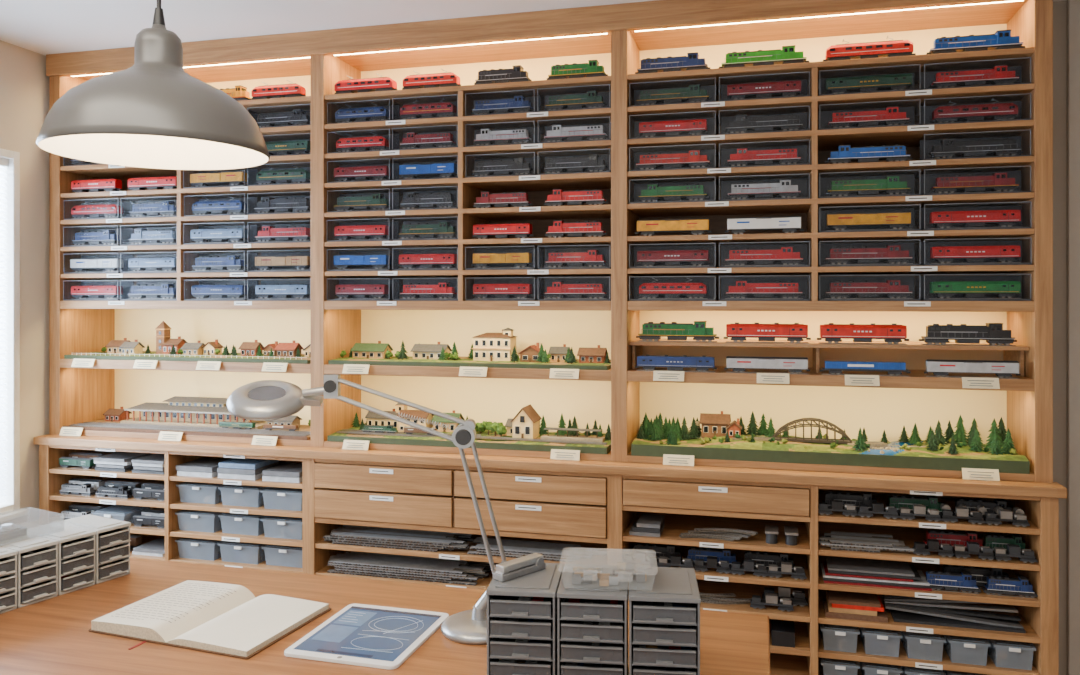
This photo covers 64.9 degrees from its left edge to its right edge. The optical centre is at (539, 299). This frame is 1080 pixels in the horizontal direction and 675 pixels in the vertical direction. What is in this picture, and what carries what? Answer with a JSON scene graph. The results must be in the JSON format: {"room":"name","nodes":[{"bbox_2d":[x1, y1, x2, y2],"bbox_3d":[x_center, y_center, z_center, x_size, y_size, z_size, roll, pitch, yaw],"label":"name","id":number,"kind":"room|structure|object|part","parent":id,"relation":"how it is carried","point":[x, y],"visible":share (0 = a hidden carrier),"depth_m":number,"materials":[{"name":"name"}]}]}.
{"room":"model train room","nodes":[
{"label":"model train room","id":0,"kind":"room"},
{"bbox_2d":[0,40,48,528],"bbox_3d":[-2.469,0.235,1.844,0.150,2.430,3.930,0,0,15],"label":"wall","id":1,"kind":"structure","parent":0,"point":[24,82],"depth_m":3.34,"materials":[{"name":"paint"}]},
{"bbox_2d":[0,157,7,502],"bbox_3d":[-2.209,0.116,2.650,0.035,1.312,1.256,0,0,15],"label":"blinds","id":2,"kind":"object","parent":1,"relation":"attached to","point":[3,161],"visible":1,"depth_m":3.25,"materials":[{"name":"white"}]},
{"bbox_2d":[0,148,28,522],"bbox_3d":[-2.214,0.130,2.651,0.135,1.400,1.360,0,0,15],"label":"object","id":3,"kind":"object","parent":1,"relation":"attached to","point":[9,510],"visible":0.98,"depth_m":3.26,"materials":[{"name":"white paint"}]},
{"bbox_2d":[0,0,1066,55],"bbox_3d":[-0.431,-1.020,1.375,4.330,0.080,4.050,0,0,15],"label":"ceiling","id":4,"kind":"structure","parent":0,"point":[43,27],"depth_m":2.93,"materials":[{"name":"paint"}]},
{"bbox_2d":[36,0,269,169],"bbox_3d":[-0.628,-0.610,1.401,0.349,0.739,0.349,0,0,15],"label":"pendant lamp","id":5,"kind":"object","parent":4,"relation":"hanging from","point":[151,113],"visible":1,"depth_m":1.33,"materials":[{"name":"grey metal"}]},
{"bbox_3d":[-0.628,-0.304,1.401,0.344,0.128,0.344,0,0,15],"label":"lamp shade","id":6,"kind":"part","parent":5,"relation":"part of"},
{"bbox_3d":[-0.628,-0.716,1.401,0.100,0.527,0.100,0,0,15],"label":"cord","id":7,"kind":"part","parent":5,"relation":"part of","materials":[{"name":"black plastic"}]},
{"bbox_2d":[1053,1,1066,674],"bbox_3d":[0.065,0.235,3.276,4.330,2.430,0.120,0,0,15],"label":"wall","id":8,"kind":"structure","parent":0,"point":[1059,7],"depth_m":2.79,"materials":[{"name":"paint"}]},
{"bbox_2d":[1067,0,1079,674],"bbox_3d":[1.767,0.235,2.760,0.095,2.430,0.022,0,0,15],"label":"trim","id":9,"kind":"structure","parent":8,"relation":"attached to","point":[1073,6],"depth_m":2.76,"materials":[{"name":"paint"}]},
{"bbox_3d":[-0.431,1.490,1.375,4.330,0.080,4.050,0,0,15],"label":"floor","id":10,"kind":"structure","parent":0,"visible":0},
{"bbox_2d":[0,558,769,674],"bbox_3d":[-0.753,1.075,1.733,2.365,0.750,0.940,0,0,15],"label":"wooden desk","id":11,"kind":"object","parent":10,"relation":"on","point":[52,636],"visible":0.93,"depth_m":1.77,"materials":[{"name":"brown wood"}]},
{"bbox_2d":[0,514,130,613],"bbox_3d":[-1.230,0.633,2.007,0.183,0.134,0.468,0,0,29],"label":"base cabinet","id":12,"kind":"object","parent":11,"relation":"on","point":[54,559],"visible":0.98,"depth_m":2.04,"materials":[{"name":"grey plastic"}]},
{"bbox_2d":[0,523,26,540],"bbox_3d":[-1.282,0.546,2.036,0.150,0.040,0.200,0,0,29],"label":"tray","id":13,"kind":"object","parent":12,"relation":"on","point":[8,530],"visible":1,"depth_m":2.02,"materials":[{"name":"white plastic"}]},
{"bbox_2d":[89,580,330,658],"bbox_3d":[-0.720,0.686,1.839,0.412,0.028,0.329,0,0,20],"label":"open notebook","id":14,"kind":"object","parent":11,"relation":"on","point":[224,619],"visible":1,"depth_m":1.82,"materials":[{"name":"paper"}]},
{"bbox_2d":[227,374,505,644],"bbox_3d":[-0.352,0.428,1.803,0.616,0.541,0.166,0,0,0],"label":"desk lamp","id":15,"kind":"object","parent":11,"relation":"on","point":[263,400],"visible":0.95,"depth_m":1.79,"materials":[{"name":"silver metal"}]},
{"bbox_3d":[-0.279,0.417,1.800,0.448,0.518,0.046,0,0,0],"label":"arm","id":16,"kind":"part","parent":15,"relation":"part of","materials":[{"name":"silver metal"}]},
{"bbox_2d":[284,603,448,669],"bbox_3d":[-0.353,0.696,1.774,0.245,0.008,0.285,0,0,16],"label":"tablet computer","id":17,"kind":"object","parent":11,"relation":"on","point":[373,636],"visible":0.99,"depth_m":1.74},
{"bbox_2d":[486,561,700,674],"bbox_3d":[0.098,0.601,1.530,0.367,0.198,0.178,0,0,7],"label":"drawer organizer","id":18,"kind":"object","parent":11,"relation":"on","point":[540,622],"visible":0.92,"depth_m":1.46,"materials":[{"name":"grey plastic"}]},
{"bbox_2d":[493,553,545,581],"bbox_3d":[-0.037,0.488,1.557,0.030,0.026,0.110,0,0,45],"label":"stapler","id":19,"kind":"object","parent":18,"relation":"on","point":[508,570],"visible":1,"depth_m":1.54,"materials":[{"name":"metal"}]},
{"bbox_2d":[572,562,645,585],"bbox_3d":[0.123,0.482,1.529,0.172,0.037,0.135,0,0,6],"label":"small model parts","id":20,"kind":"object","parent":18,"relation":"on","point":[579,574],"visible":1,"depth_m":1.52,"materials":[{"name":"white"}]},
{"bbox_2d":[33,0,1066,674],"bbox_3d":[-0.194,0.235,3.067,3.615,2.430,0.380,0,0,15],"label":"built-in bookcase","id":21,"kind":"object","parent":10,"relation":"on","point":[587,500],"visible":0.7,"depth_m":2.92,"materials":[{"name":"brown wood"}]},
{"bbox_2d":[63,156,176,300],"bbox_3d":[-1.640,-0.360,3.378,0.529,0.724,0.096,0,0,15],"label":"train","id":22,"kind":"object","parent":21,"relation":"on","point":[102,290],"visible":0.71,"depth_m":3.37,"materials":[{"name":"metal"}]},
{"bbox_2d":[59,452,301,556],"bbox_3d":[-1.375,0.793,3.296,1.074,0.373,0.168,0,0,15],"label":"model spare parts","id":23,"kind":"object","parent":21,"relation":"on","point":[235,468],"visible":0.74,"depth_m":3.29,"materials":[{"name":"metal"}]},
{"bbox_2d":[63,396,310,439],"bbox_3d":[-1.343,0.456,3.389,1.084,0.118,0.282,0,0,15],"label":"station","id":24,"kind":"object","parent":21,"relation":"on","point":[205,416],"visible":0.85,"depth_m":3.39,"materials":[{"name":"plastic"}]},
{"bbox_2d":[64,321,310,363],"bbox_3d":[-1.343,0.160,3.389,1.080,0.150,0.272,0,0,15],"label":"village","id":25,"kind":"object","parent":21,"relation":"on","point":[167,349],"visible":0.95,"depth_m":3.35,"materials":[{"name":"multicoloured plastic"}]},
{"bbox_2d":[219,85,250,100],"bbox_3d":[-1.187,-0.780,3.251,0.183,0.064,0.041,0,0,15],"label":"locomotive","id":26,"kind":"object","parent":21,"relation":"on","point":[239,93],"visible":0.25,"depth_m":3.22,"materials":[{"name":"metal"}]},
{"bbox_2d":[182,487,301,565],"bbox_3d":[-1.100,0.892,3.243,0.542,0.385,0.193,0,0,15],"label":"storage bins","id":27,"kind":"object","parent":21,"relation":"on","point":[237,553],"visible":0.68,"depth_m":3.18,"materials":[{"name":"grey plastic"}]},
{"bbox_2d":[183,104,310,300],"bbox_3d":[-1.093,-0.360,3.236,0.543,0.724,0.095,0,0,15],"label":"train","id":28,"kind":"object","parent":21,"relation":"on","point":[269,289],"visible":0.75,"depth_m":3.22,"materials":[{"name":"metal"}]},
{"bbox_2d":[251,80,305,99],"bbox_3d":[-0.984,-0.785,3.198,0.223,0.074,0.041,0,0,15],"label":"locomotive","id":29,"kind":"object","parent":21,"relation":"on","point":[283,90],"visible":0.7,"depth_m":3.18,"materials":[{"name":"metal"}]},
{"bbox_2d":[334,73,396,93],"bbox_3d":[-0.638,-0.785,3.108,0.248,0.074,0.041,0,0,15],"label":"locomotive","id":30,"kind":"object","parent":21,"relation":"on","point":[381,83],"visible":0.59,"depth_m":3.09,"materials":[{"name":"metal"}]},
{"bbox_2d":[327,94,457,300],"bbox_3d":[-0.523,-0.360,3.088,0.506,0.724,0.095,0,0,15],"label":"train","id":31,"kind":"object","parent":21,"relation":"on","point":[414,289],"visible":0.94,"depth_m":3.08,"materials":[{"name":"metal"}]},
{"bbox_2d":[402,69,460,89],"bbox_3d":[-0.389,-0.785,3.043,0.223,0.074,0.041,0,0,15],"label":"locomotive","id":32,"kind":"object","parent":21,"relation":"on","point":[443,79],"visible":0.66,"depth_m":3.03,"materials":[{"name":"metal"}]},
{"bbox_2d":[323,525,606,585],"bbox_3d":[-0.268,0.963,3.013,1.017,0.243,0.172,0,0,15],"label":"tracks","id":33,"kind":"object","parent":21,"relation":"on","point":[463,572],"visible":0.59,"depth_m":3.00,"materials":[{"name":"black plastic"}]},
{"bbox_2d":[327,403,610,453],"bbox_3d":[-0.241,0.448,3.101,1.035,0.133,0.283,0,0,15],"label":"village","id":34,"kind":"object","parent":21,"relation":"on","point":[524,431],"visible":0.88,"depth_m":3.05,"materials":[{"name":"multicoloured plastic"}]},
{"bbox_2d":[328,328,610,369],"bbox_3d":[-0.242,0.168,3.102,1.035,0.134,0.272,0,0,15],"label":"village","id":35,"kind":"object","parent":21,"relation":"on","point":[490,350],"visible":0.99,"depth_m":3.06,"materials":[{"name":"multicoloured plastic"}]},
{"bbox_2d":[474,65,531,84],"bbox_3d":[-0.131,-0.780,2.976,0.208,0.064,0.041,0,0,15],"label":"locomotive","id":36,"kind":"object","parent":21,"relation":"on","point":[517,74],"visible":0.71,"depth_m":2.96,"materials":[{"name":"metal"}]},
{"bbox_2d":[465,84,610,300],"bbox_3d":[-0.002,-0.360,2.952,0.512,0.724,0.095,0,0,15],"label":"train","id":37,"kind":"object","parent":21,"relation":"on","point":[560,288],"visible":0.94,"depth_m":2.94,"materials":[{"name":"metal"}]},
{"bbox_2d":[547,60,607,79],"bbox_3d":[0.127,-0.780,2.909,0.213,0.064,0.041,0,0,15],"label":"locomotive","id":38,"kind":"object","parent":21,"relation":"on","point":[574,70],"visible":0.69,"depth_m":2.89,"materials":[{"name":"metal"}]},
{"bbox_2d":[635,52,709,73],"bbox_3d":[0.440,-0.780,2.827,0.248,0.064,0.041,0,0,15],"label":"locomotive","id":39,"kind":"object","parent":21,"relation":"on","point":[692,62],"visible":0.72,"depth_m":2.81,"materials":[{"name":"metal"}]},
{"bbox_2d":[635,355,716,371],"bbox_3d":[0.447,0.209,2.800,0.266,0.052,0.035,0,0,15],"label":"wagon","id":40,"kind":"object","parent":21,"relation":"in","point":[673,363],"visible":1,"depth_m":2.79,"materials":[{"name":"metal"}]},
{"bbox_2d":[636,321,718,341],"bbox_3d":[0.461,0.105,2.855,0.276,0.069,0.044,0,0,15],"label":"locomotive","id":41,"kind":"object","parent":21,"relation":"on","point":[650,331],"visible":1,"depth_m":2.84,"materials":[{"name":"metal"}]},
{"bbox_2d":[623,514,807,647],"bbox_3d":[0.568,0.906,2.778,0.587,0.357,0.131,0,0,15],"label":"model spare parts","id":42,"kind":"object","parent":21,"relation":"in","point":[763,564],"visible":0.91,"depth_m":2.74,"materials":[{"name":"metal"}]},
{"bbox_2d":[629,71,809,300],"bbox_3d":[0.586,-0.360,2.799,0.573,0.724,0.095,0,0,15],"label":"train","id":43,"kind":"object","parent":21,"relation":"on","point":[733,288],"visible":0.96,"depth_m":2.78,"materials":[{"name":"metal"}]},
{"bbox_2d":[719,45,808,67],"bbox_3d":[0.724,-0.780,2.753,0.283,0.064,0.041,0,0,15],"label":"locomotive","id":44,"kind":"object","parent":21,"relation":"on","point":[787,55],"visible":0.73,"depth_m":2.74,"materials":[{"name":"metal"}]},
{"bbox_2d":[723,323,810,342],"bbox_3d":[0.742,0.107,2.781,0.276,0.065,0.044,0,0,15],"label":"carriage","id":45,"kind":"object","parent":21,"relation":"on","point":[796,332],"visible":1,"depth_m":2.76,"materials":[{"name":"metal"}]},
{"bbox_2d":[724,356,809,373],"bbox_3d":[0.727,0.209,2.727,0.266,0.052,0.038,0,0,15],"label":"wagon","id":46,"kind":"object","parent":21,"relation":"in","point":[736,363],"visible":1,"depth_m":2.71,"materials":[{"name":"metal"}]},
{"bbox_3d":[0.916,0.187,2.820,1.208,0.094,0.235,0,0,15],"label":"riser shelf","id":47,"kind":"part","parent":21,"relation":"part of","materials":[{"name":"brown wood"}]},
{"bbox_2d":[631,411,1029,473],"bbox_3d":[0.913,0.442,2.801,1.205,0.145,0.288,0,0,15],"label":"landscape","id":48,"kind":"object","parent":21,"relation":"on","point":[718,439],"visible":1,"depth_m":2.73,"materials":[{"name":"green plastic"}]},
{"bbox_2d":[817,323,908,344],"bbox_3d":[1.027,0.107,2.707,0.276,0.065,0.044,0,0,15],"label":"carriage","id":49,"kind":"object","parent":21,"relation":"on","point":[894,333],"visible":1,"depth_m":2.69,"materials":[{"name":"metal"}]},
{"bbox_2d":[820,361,910,375],"bbox_3d":[1.013,0.214,2.653,0.266,0.041,0.035,0,0,15],"label":"wagon","id":50,"kind":"object","parent":21,"relation":"in","point":[892,368],"visible":1,"depth_m":2.64,"materials":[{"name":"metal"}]},
{"bbox_2d":[823,36,915,60],"bbox_3d":[1.034,-0.785,2.672,0.273,0.074,0.041,0,0,15],"label":"locomotive","id":51,"kind":"object","parent":21,"relation":"on","point":[889,48],"visible":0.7,"depth_m":2.65,"materials":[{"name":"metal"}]},
{"bbox_2d":[818,57,1031,300],"bbox_3d":[1.181,-0.360,2.644,0.599,0.724,0.096,0,0,15],"label":"train","id":52,"kind":"object","parent":21,"relation":"on","point":[865,287],"visible":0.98,"depth_m":2.63,"materials":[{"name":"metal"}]},
{"bbox_2d":[826,631,1024,674],"bbox_3d":[1.177,1.102,2.626,0.597,0.175,0.158,0,0,15],"label":"storage bins","id":53,"kind":"object","parent":21,"relation":"in","point":[1011,657],"visible":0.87,"depth_m":2.57,"materials":[{"name":"grey plastic"}]},
{"bbox_2d":[818,492,1037,632],"bbox_3d":[1.178,0.793,2.638,0.616,0.374,0.178,0,0,15],"label":"model spare parts","id":54,"kind":"object","parent":21,"relation":"in","point":[836,570],"visible":0.99,"depth_m":2.59,"materials":[{"name":"black plastic"}]},
{"bbox_2d":[919,323,1016,345],"bbox_3d":[1.322,0.105,2.630,0.276,0.069,0.044,0,0,15],"label":"locomotive","id":55,"kind":"object","parent":21,"relation":"on","point":[994,334],"visible":1,"depth_m":2.62,"materials":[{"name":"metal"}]},
{"bbox_2d":[924,359,1020,378],"bbox_3d":[1.308,0.209,2.576,0.266,0.052,0.038,0,0,15],"label":"wagon","id":56,"kind":"object","parent":21,"relation":"in","point":[1002,369],"visible":1,"depth_m":2.56,"materials":[{"name":"metal"}]},
{"bbox_2d":[926,30,1024,53],"bbox_3d":[1.329,-0.780,2.595,0.273,0.064,0.041,0,0,15],"label":"locomotive","id":57,"kind":"object","parent":21,"relation":"on","point":[1001,39],"visible":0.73,"depth_m":2.58,"materials":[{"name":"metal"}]}
]}

